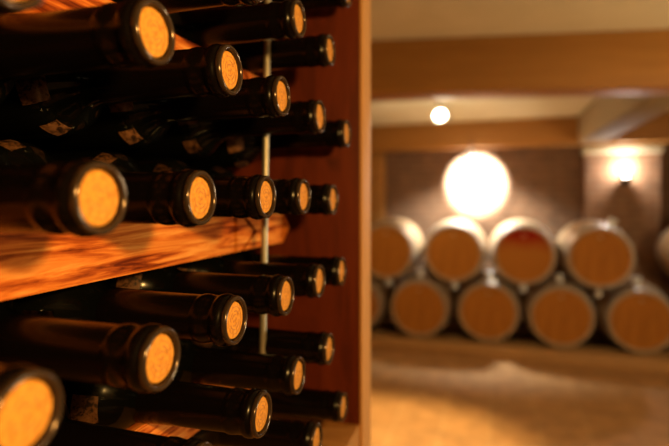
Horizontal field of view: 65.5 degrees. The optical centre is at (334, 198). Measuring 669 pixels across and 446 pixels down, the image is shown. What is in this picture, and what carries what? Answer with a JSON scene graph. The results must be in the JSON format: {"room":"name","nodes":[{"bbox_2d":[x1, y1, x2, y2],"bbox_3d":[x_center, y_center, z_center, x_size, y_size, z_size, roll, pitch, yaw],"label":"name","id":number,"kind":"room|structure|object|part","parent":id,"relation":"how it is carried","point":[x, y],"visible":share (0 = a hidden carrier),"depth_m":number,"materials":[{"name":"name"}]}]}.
{"room":"wine cellar","nodes":[
{"label":"wine cellar","id":0,"kind":"room"},
{"bbox_2d":[371,320,668,445],"bbox_3d":[1.044,1.670,2.271,5.900,0.100,9.150,0,0,17],"label":"floor","id":1,"kind":"structure","parent":0,"point":[417,399],"depth_m":4.10,"materials":[{"name":"ceramic"}]},
{"bbox_2d":[0,0,370,445],"bbox_3d":[-0.318,0.427,0.093,0.377,2.385,1.316,0,0,17],"label":"wine rack","id":2,"kind":"object","parent":1,"relation":"on","point":[30,263],"visible":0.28,"depth_m":0.63,"materials":[{"name":"brown wood"}]},
{"bbox_2d":[0,0,43,16],"bbox_3d":[-0.247,-0.076,0.211,0.300,0.072,0.072,0,0,17],"label":"wine bottle","id":3,"kind":"object","parent":2,"relation":"on","point":[8,8],"visible":1,"depth_m":0.17,"materials":[{"name":"black glass"}]},
{"bbox_2d":[0,364,63,445],"bbox_3d":[-0.245,0.072,0.217,0.300,0.072,0.072,0,0,17],"label":"wine bottle","id":4,"kind":"object","parent":2,"relation":"on","point":[31,397],"visible":1,"depth_m":0.17,"materials":[{"name":"black"}]},
{"bbox_2d":[0,159,126,237],"bbox_3d":[-0.235,0.000,0.250,0.300,0.072,0.072,0,0,17],"label":"wine bottle","id":5,"kind":"object","parent":2,"relation":"on","point":[83,198],"visible":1,"depth_m":0.20,"materials":[{"name":"black glass"}]},
{"bbox_2d":[0,0,174,104],"bbox_3d":[-0.225,-0.077,0.283,0.300,0.072,0.072,0,0,17],"label":"wine bottle","id":6,"kind":"object","parent":2,"relation":"in","point":[126,34],"visible":1,"depth_m":0.24,"materials":[{"name":"black glass"}]},
{"bbox_2d":[0,298,180,392],"bbox_3d":[-0.224,0.075,0.288,0.300,0.072,0.072,0,0,17],"label":"wine bottle","id":7,"kind":"object","parent":2,"relation":"on","point":[145,358],"visible":0.98,"depth_m":0.25,"materials":[{"name":"black glass"}]},
{"bbox_2d":[0,139,215,226],"bbox_3d":[-0.214,-0.001,0.322,0.300,0.072,0.072,0,0,17],"label":"wine bottle","id":8,"kind":"object","parent":2,"relation":"on","point":[186,197],"visible":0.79,"depth_m":0.28,"materials":[{"name":"black glass"}]},
{"bbox_2d":[0,44,242,139],"bbox_3d":[-0.205,-0.077,0.353,0.300,0.072,0.072,0,0,17],"label":"wine bottle","id":9,"kind":"object","parent":2,"relation":"in","point":[63,104],"visible":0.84,"depth_m":0.32,"materials":[{"name":"black glass"}]},
{"bbox_3d":[-0.207,-0.077,0.354,0.294,0.072,0.072,0,18,17],"label":"glass","id":10,"kind":"part","parent":9,"relation":"part of","materials":[{"name":"black glass"}]},
{"bbox_3d":[-0.247,0.034,0.008,0.010,0.036,1.113,0,0,17],"label":"support rail","id":11,"kind":"part","parent":2,"relation":"part of","materials":[{"name":"brown wood"}]},
{"bbox_2d":[46,400,212,445],"bbox_3d":[-0.214,0.146,0.321,0.300,0.072,0.072,0,0,17],"label":"wine bottle","id":12,"kind":"object","parent":2,"relation":"on","point":[69,432],"visible":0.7,"depth_m":0.29,"materials":[{"name":"black glass"}]},
{"bbox_3d":[-0.217,0.146,0.322,0.294,0.072,0.072,0,-5,17],"label":"glass","id":13,"kind":"part","parent":12,"relation":"part of","materials":[{"name":"black glass"}]},
{"bbox_2d":[16,279,247,345],"bbox_3d":[-0.203,0.074,0.359,0.300,0.072,0.072,0,0,17],"label":"wine bottle","id":14,"kind":"object","parent":2,"relation":"in","point":[220,320],"visible":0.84,"depth_m":0.32,"materials":[{"name":"black glass"}]},
{"bbox_3d":[-0.205,0.074,0.360,0.294,0.072,0.072,0,13,17],"label":"glass","id":15,"kind":"part","parent":14,"relation":"part of","materials":[{"name":"black"}]},
{"bbox_3d":[-0.247,-0.111,0.008,0.010,0.035,1.113,0,0,17],"label":"support rail","id":16,"kind":"part","parent":2,"relation":"part of","materials":[{"name":"brown wood"}]},
{"bbox_2d":[17,75,290,151],"bbox_3d":[-0.181,-0.077,0.430,0.300,0.072,0.072,0,0,17],"label":"wine bottle","id":17,"kind":"object","parent":2,"relation":"in","point":[141,124],"visible":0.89,"depth_m":0.40,"materials":[{"name":"black glass"}]},
{"bbox_3d":[-0.184,-0.077,0.431,0.294,0.072,0.072,0,3,17],"label":"glass","id":18,"kind":"part","parent":17,"relation":"part of","materials":[{"name":"black glass"}]},
{"bbox_2d":[47,150,275,219],"bbox_3d":[-0.189,-0.001,0.403,0.300,0.072,0.072,0,0,17],"label":"wine bottle","id":19,"kind":"object","parent":2,"relation":"on","point":[254,196],"visible":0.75,"depth_m":0.36,"materials":[{"name":"black glass"}]},
{"bbox_3d":[-0.192,-0.001,0.404,0.294,0.072,0.072,0,-3,17],"label":"glass","id":20,"kind":"part","parent":19,"relation":"part of","materials":[{"name":"black glass"}]},
{"bbox_2d":[59,380,271,438],"bbox_3d":[-0.191,0.145,0.394,0.300,0.072,0.072,0,0,17],"label":"wine bottle","id":21,"kind":"object","parent":2,"relation":"on","point":[247,413],"visible":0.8,"depth_m":0.36,"materials":[{"name":"black glass"}]},
{"bbox_3d":[-0.194,0.145,0.395,0.294,0.072,0.072,0,2,17],"label":"glass","id":22,"kind":"part","parent":21,"relation":"part of","materials":[{"name":"black glass"}]},
{"bbox_3d":[-0.247,0.178,0.008,0.010,0.036,1.113,0,0,17],"label":"support rail","id":23,"kind":"part","parent":2,"relation":"part of","materials":[{"name":"brown wood"}]},
{"bbox_2d":[112,0,262,13],"bbox_3d":[-0.194,-0.145,0.387,0.300,0.072,0.072,0,0,17],"label":"wine bottle","id":24,"kind":"object","parent":2,"relation":"on","point":[171,6],"visible":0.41,"depth_m":0.35,"materials":[{"name":"black glass"}]},
{"bbox_2d":[108,265,293,316],"bbox_3d":[-0.179,0.074,0.438,0.300,0.072,0.072,0,0,17],"label":"wine bottle","id":25,"kind":"object","parent":2,"relation":"in","point":[262,294],"visible":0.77,"depth_m":0.40,"materials":[{"name":"black glass"}]},
{"bbox_3d":[-0.182,0.074,0.439,0.294,0.072,0.072,0,-13,17],"label":"glass","id":26,"kind":"part","parent":25,"relation":"part of","materials":[{"name":"black glass"}]},
{"bbox_2d":[104,99,325,159],"bbox_3d":[-0.155,-0.075,0.516,0.300,0.072,0.072,0,0,17],"label":"wine bottle","id":27,"kind":"object","parent":2,"relation":"on","point":[191,139],"visible":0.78,"depth_m":0.48,"materials":[{"name":"black glass"}]},
{"bbox_3d":[-0.158,-0.075,0.517,0.294,0.072,0.072,0,-4,17],"label":"glass","id":28,"kind":"part","parent":27,"relation":"part of","materials":[{"name":"black glass"}]},
{"bbox_2d":[133,157,310,214],"bbox_3d":[-0.168,-0.002,0.475,0.300,0.072,0.072,0,0,17],"label":"wine bottle","id":29,"kind":"object","parent":2,"relation":"on","point":[293,196],"visible":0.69,"depth_m":0.43,"materials":[{"name":"black glass"}]},
{"bbox_3d":[-0.171,-0.002,0.476,0.294,0.072,0.072,0,13,17],"label":"glass","id":30,"kind":"part","parent":29,"relation":"part of","materials":[{"name":"black glass"}]},
{"bbox_2d":[133,417,322,445],"bbox_3d":[-0.158,0.216,0.507,0.300,0.072,0.072,0,0,17],"label":"wine bottle","id":31,"kind":"object","parent":2,"relation":"on","point":[280,432],"visible":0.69,"depth_m":0.47,"materials":[{"name":"black glass"}]},
{"bbox_3d":[-0.161,0.216,0.508,0.294,0.072,0.072,0,-12,17],"label":"glass","id":32,"kind":"part","parent":31,"relation":"part of","materials":[{"name":"black"}]},
{"bbox_2d":[169,0,305,46],"bbox_3d":[-0.171,-0.146,0.464,0.300,0.072,0.072,0,0,17],"label":"wine bottle","id":33,"kind":"object","parent":2,"relation":"on","point":[286,19],"visible":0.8,"depth_m":0.42,"materials":[{"name":"black glass"}]},
{"bbox_3d":[-0.174,-0.146,0.465,0.294,0.072,0.072,0,14,17],"label":"glass","id":34,"kind":"part","parent":33,"relation":"part of","materials":[{"name":"black glass"}]},
{"bbox_2d":[173,340,305,394],"bbox_3d":[-0.172,0.143,0.465,0.300,0.072,0.072,0,0,17],"label":"wine bottle","id":35,"kind":"object","parent":2,"relation":"on","point":[275,373],"visible":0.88,"depth_m":0.43,"materials":[{"name":"black glass"}]},
{"bbox_3d":[-0.175,0.143,0.466,0.294,0.072,0.072,0,-18,17],"label":"glass","id":36,"kind":"part","parent":35,"relation":"part of","materials":[{"name":"black glass"}]},
{"bbox_2d":[175,255,324,297],"bbox_3d":[-0.156,0.074,0.515,0.300,0.072,0.072,0,0,17],"label":"wine bottle","id":37,"kind":"object","parent":2,"relation":"on","point":[308,280],"visible":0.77,"depth_m":0.48,"materials":[{"name":"black glass"}]},
{"bbox_3d":[-0.159,0.074,0.516,0.294,0.072,0.072,0,3,17],"label":"glass","id":38,"kind":"part","parent":37,"relation":"part of","materials":[{"name":"black glass"}]},
{"bbox_2d":[190,166,337,215],"bbox_3d":[-0.144,0.001,0.556,0.300,0.072,0.072,0,0,17],"label":"wine bottle","id":39,"kind":"object","parent":2,"relation":"on","point":[324,198],"visible":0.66,"depth_m":0.51,"materials":[{"name":"black glass"}]},
{"bbox_3d":[-0.147,0.001,0.557,0.294,0.072,0.072,0,-15,17],"label":"glass","id":40,"kind":"part","parent":39,"relation":"part of","materials":[{"name":"black glass"}]},
{"bbox_2d":[194,326,333,364],"bbox_3d":[-0.148,0.144,0.543,0.300,0.072,0.072,0,0,17],"label":"wine bottle","id":41,"kind":"object","parent":2,"relation":"in","point":[314,347],"visible":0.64,"depth_m":0.50,"materials":[{"name":"black glass"}]},
{"bbox_3d":[-0.150,0.144,0.544,0.294,0.072,0.072,0,-18,17],"label":"glass","id":42,"kind":"part","parent":41,"relation":"part of","materials":[{"name":"black glass"}]},
{"bbox_3d":[-0.064,-0.234,0.504,0.007,1.012,0.007,1,0,17],"label":"steel rod","id":43,"kind":"part","parent":2,"relation":"part of","materials":[{"name":"silver metal"}]},
{"bbox_2d":[182,119,350,168],"bbox_3d":[-0.129,-0.071,0.605,0.300,0.072,0.072,0,0,17],"label":"wine bottle","id":44,"kind":"object","parent":2,"relation":"on","point":[233,152],"visible":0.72,"depth_m":0.57,"materials":[{"name":"black glass"}]},
{"bbox_3d":[-0.132,-0.071,0.606,0.294,0.072,0.072,0,19,17],"label":"glass","id":45,"kind":"part","parent":44,"relation":"part of","materials":[{"name":"black glass"}]},
{"bbox_2d":[201,0,351,10],"bbox_3d":[-0.128,-0.225,0.609,0.300,0.072,0.072,0,0,17],"label":"wine bottle","id":46,"kind":"object","parent":2,"relation":"on","point":[308,5],"visible":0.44,"depth_m":0.57,"materials":[{"name":"black glass"}]},
{"bbox_3d":[-0.131,-0.225,0.610,0.294,0.072,0.072,0,-14,17],"label":"glass","id":47,"kind":"part","parent":46,"relation":"part of","materials":[{"name":"black glass"}]},
{"bbox_2d":[230,34,334,72],"bbox_3d":[-0.147,-0.144,0.546,0.300,0.072,0.072,0,0,17],"label":"wine bottle","id":48,"kind":"object","parent":2,"relation":"on","point":[308,51],"visible":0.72,"depth_m":0.51,"materials":[{"name":"black glass"}]},
{"bbox_3d":[-0.149,-0.144,0.547,0.294,0.072,0.072,0,-8,17],"label":"glass","id":49,"kind":"part","parent":48,"relation":"part of","materials":[{"name":"black glass"}]},
{"bbox_2d":[222,249,345,286],"bbox_3d":[-0.135,0.076,0.586,0.300,0.072,0.072,0,0,17],"label":"wine bottle","id":50,"kind":"object","parent":2,"relation":"in","point":[335,266],"visible":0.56,"depth_m":0.55,"materials":[{"name":"black glass"}]},
{"bbox_3d":[-0.138,0.076,0.587,0.294,0.072,0.072,0,6,17],"label":"glass","id":51,"kind":"part","parent":50,"relation":"part of","materials":[{"name":"black"}]},
{"bbox_3d":[-0.131,-0.233,0.699,0.349,1.014,0.047,0,0,17],"label":"panel","id":52,"kind":"part","parent":2,"relation":"part of","materials":[{"name":"brown wood"}]},
{"bbox_2d":[267,388,347,421],"bbox_3d":[-0.133,0.219,0.591,0.300,0.072,0.072,0,0,17],"label":"wine bottle","id":53,"kind":"object","parent":2,"relation":"on","point":[311,403],"visible":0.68,"depth_m":0.55,"materials":[{"name":"black glass"}]},
{"bbox_2d":[271,414,359,445],"bbox_3d":[-0.307,0.290,0.110,0.349,0.035,1.276,0,0,17],"label":"shelf","id":54,"kind":"object","parent":2,"relation":"attached to","point":[347,432],"depth_m":0.62,"materials":[{"name":"brown wood"}]},
{"bbox_2d":[371,320,668,374],"bbox_3d":[2.183,1.554,5.641,4.850,0.133,1.140,0,0,17],"label":"platform","id":55,"kind":"object","parent":1,"relation":"on","point":[596,351],"visible":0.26,"depth_m":5.31,"materials":[{"name":"brown wood"}]},
{"bbox_2d":[371,274,394,326],"bbox_3d":[0.347,1.144,6.231,0.690,0.747,0.950,0,0,17],"label":"wine barrel","id":56,"kind":"object","parent":55,"relation":"on","point":[381,294],"visible":0.23,"depth_m":5.81,"materials":[{"name":"brown wood"}]},
{"bbox_2d":[371,218,423,285],"bbox_3d":[0.691,0.598,6.127,0.690,0.747,0.950,0,0,17],"label":"wine barrel","id":57,"kind":"object","parent":56,"relation":"on","point":[397,245],"visible":0.8,"depth_m":5.70,"materials":[{"name":"brown wood"}]},
{"bbox_2d":[391,268,454,335],"bbox_3d":[1.035,1.144,6.013,0.690,0.747,0.950,0,0,17],"label":"wine barrel","id":58,"kind":"object","parent":55,"relation":"on","point":[422,302],"visible":0.93,"depth_m":5.59,"materials":[{"name":"brown wood"}]},
{"bbox_2d":[456,271,521,340],"bbox_3d":[1.722,1.144,5.826,0.690,0.747,0.950,0,0,17],"label":"wine barrel","id":59,"kind":"object","parent":55,"relation":"on","point":[488,305],"visible":0.95,"depth_m":5.40,"materials":[{"name":"brown wood"}]},
{"bbox_2d":[424,218,487,288],"bbox_3d":[1.383,0.598,5.913,0.690,0.747,0.950,0,0,17],"label":"wine barrel","id":60,"kind":"object","parent":59,"relation":"on","point":[455,250],"visible":1,"depth_m":5.49,"materials":[{"name":"brown wood"}]},
{"bbox_2d":[489,219,556,291],"bbox_3d":[2.060,0.598,5.731,0.690,0.747,0.950,0,0,17],"label":"wine barrel","id":61,"kind":"object","parent":59,"relation":"on","point":[523,252],"visible":1,"depth_m":5.31,"materials":[{"name":"brown wood"}]},
{"bbox_2d":[521,274,594,346],"bbox_3d":[2.388,1.144,5.607,0.690,0.747,0.950,0,0,17],"label":"wine barrel","id":62,"kind":"object","parent":55,"relation":"on","point":[556,308],"visible":0.88,"depth_m":5.19,"materials":[{"name":"brown wood"}]},
{"bbox_2d":[556,217,634,287],"bbox_3d":[2.724,0.550,5.508,0.690,0.731,0.950,0,0,17],"label":"wine barrel","id":63,"kind":"object","parent":62,"relation":"on","point":[592,253],"visible":0.96,"depth_m":5.09,"materials":[{"name":"brown wood"}]},
{"bbox_2d":[595,289,600,296],"bbox_3d":[2.607,0.932,5.144,0.044,0.060,0.090,0,0,17],"label":"chock","id":64,"kind":"object","parent":62,"relation":"on","point":[597,292],"visible":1,"depth_m":5.10,"materials":[{"name":"beige wood"}]},
{"bbox_2d":[590,276,668,352],"bbox_3d":[3.072,1.144,5.419,0.690,0.747,0.950,0,0,17],"label":"wine barrel","id":65,"kind":"object","parent":55,"relation":"on","point":[633,314],"visible":0.84,"depth_m":5.01,"materials":[{"name":"brown wood"}]},
{"bbox_2d":[656,229,668,273],"bbox_3d":[3.713,0.598,5.232,0.690,0.747,0.950,0,0,17],"label":"wine barrel","id":66,"kind":"object","parent":65,"relation":"on","point":[662,247],"visible":1,"depth_m":5.43,"materials":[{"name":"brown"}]},
{"bbox_2d":[371,0,668,125],"bbox_3d":[1.044,-0.975,2.271,5.900,0.100,9.150,0,0,17],"label":"ceiling","id":67,"kind":"structure","parent":0,"point":[390,19],"depth_m":2.76,"materials":[{"name":"beige paint"}]},
{"bbox_2d":[434,100,446,120],"bbox_3d":[0.934,-0.807,4.609,0.109,0.237,0.142,0,0,6],"label":"spot lamp","id":68,"kind":"object","parent":67,"relation":"hanging from","point":[439,115],"visible":0.78,"depth_m":4.57,"materials":[{"name":"grey metal"}]},
{"bbox_3d":[0.929,-0.741,4.583,0.088,0.088,0.055,0,35,-3],"label":"bulb","id":69,"kind":"part","parent":68,"relation":"part of","materials":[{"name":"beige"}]},
{"bbox_3d":[0.928,-0.761,4.611,0.110,0.110,0.097,0,35,-3],"label":"lamp shade","id":70,"kind":"part","parent":68,"relation":"part of","materials":[{"name":"white ceramic"}]},
{"bbox_2d":[371,29,668,101],"bbox_3d":[1.249,-0.769,3.026,5.609,0.312,0.260,0,0,8],"label":"ceiling beam","id":71,"kind":"structure","parent":67,"relation":"attached to","point":[634,62],"depth_m":2.93,"materials":[{"name":"brown wood"}]},
{"bbox_2d":[371,112,668,151],"bbox_3d":[2.191,-0.769,6.087,5.547,0.312,0.201,0,0,20],"label":"ceiling beam","id":72,"kind":"structure","parent":67,"relation":"attached to","point":[552,131],"depth_m":6.08,"materials":[{"name":"brown wood"}]},
{"bbox_2d":[466,143,474,157],"bbox_3d":[1.569,-0.563,5.987,0.100,0.210,0.408,0,0,17],"label":"spot lamp","id":73,"kind":"object","parent":72,"relation":"attached to","point":[470,153],"visible":1,"depth_m":5.84,"materials":[{"name":"grey metal"}]},
{"bbox_3d":[1.524,-0.522,5.844,0.100,0.100,0.097,0,-20,19],"label":"lamp shade","id":74,"kind":"part","parent":73,"relation":"part of","materials":[{"name":"white ceramic"}]},
{"bbox_2d":[579,95,668,142],"bbox_3d":[2.404,-0.771,4.322,0.270,0.308,2.820,0,0,17],"label":"ceiling beam","id":75,"kind":"structure","parent":67,"relation":"attached to","point":[605,118],"depth_m":4.22,"materials":[{"name":"paint"}]},
{"bbox_2d":[385,143,668,329],"bbox_3d":[2.319,0.347,6.534,5.900,2.545,0.150,0,0,17],"label":"wall","id":76,"kind":"structure","parent":0,"point":[492,188],"depth_m":6.56,"materials":[{"name":"paint"}]},
{"bbox_2d":[371,152,384,319],"bbox_3d":[0.527,0.499,6.919,0.285,2.242,0.120,0,0,17],"label":"trim","id":77,"kind":"structure","parent":76,"relation":"attached to","point":[377,158],"depth_m":6.85,"materials":[{"name":"brown wood"}]},
{"bbox_2d":[581,145,662,334],"bbox_3d":[3.314,0.505,6.021,0.800,2.230,0.255,0,0,17],"label":"brick pillar","id":78,"kind":"structure","parent":0,"point":[635,207],"depth_m":5.91,"materials":[{"name":"beige paint"}]},
{"bbox_2d":[620,175,631,185],"bbox_3d":[3.279,-0.210,5.860,0.124,0.116,0.152,0,0,17],"label":"wall sconce","id":79,"kind":"object","parent":78,"relation":"attached to","point":[625,180],"visible":1,"depth_m":5.81,"materials":[{"name":"grey metal"}]}
]}

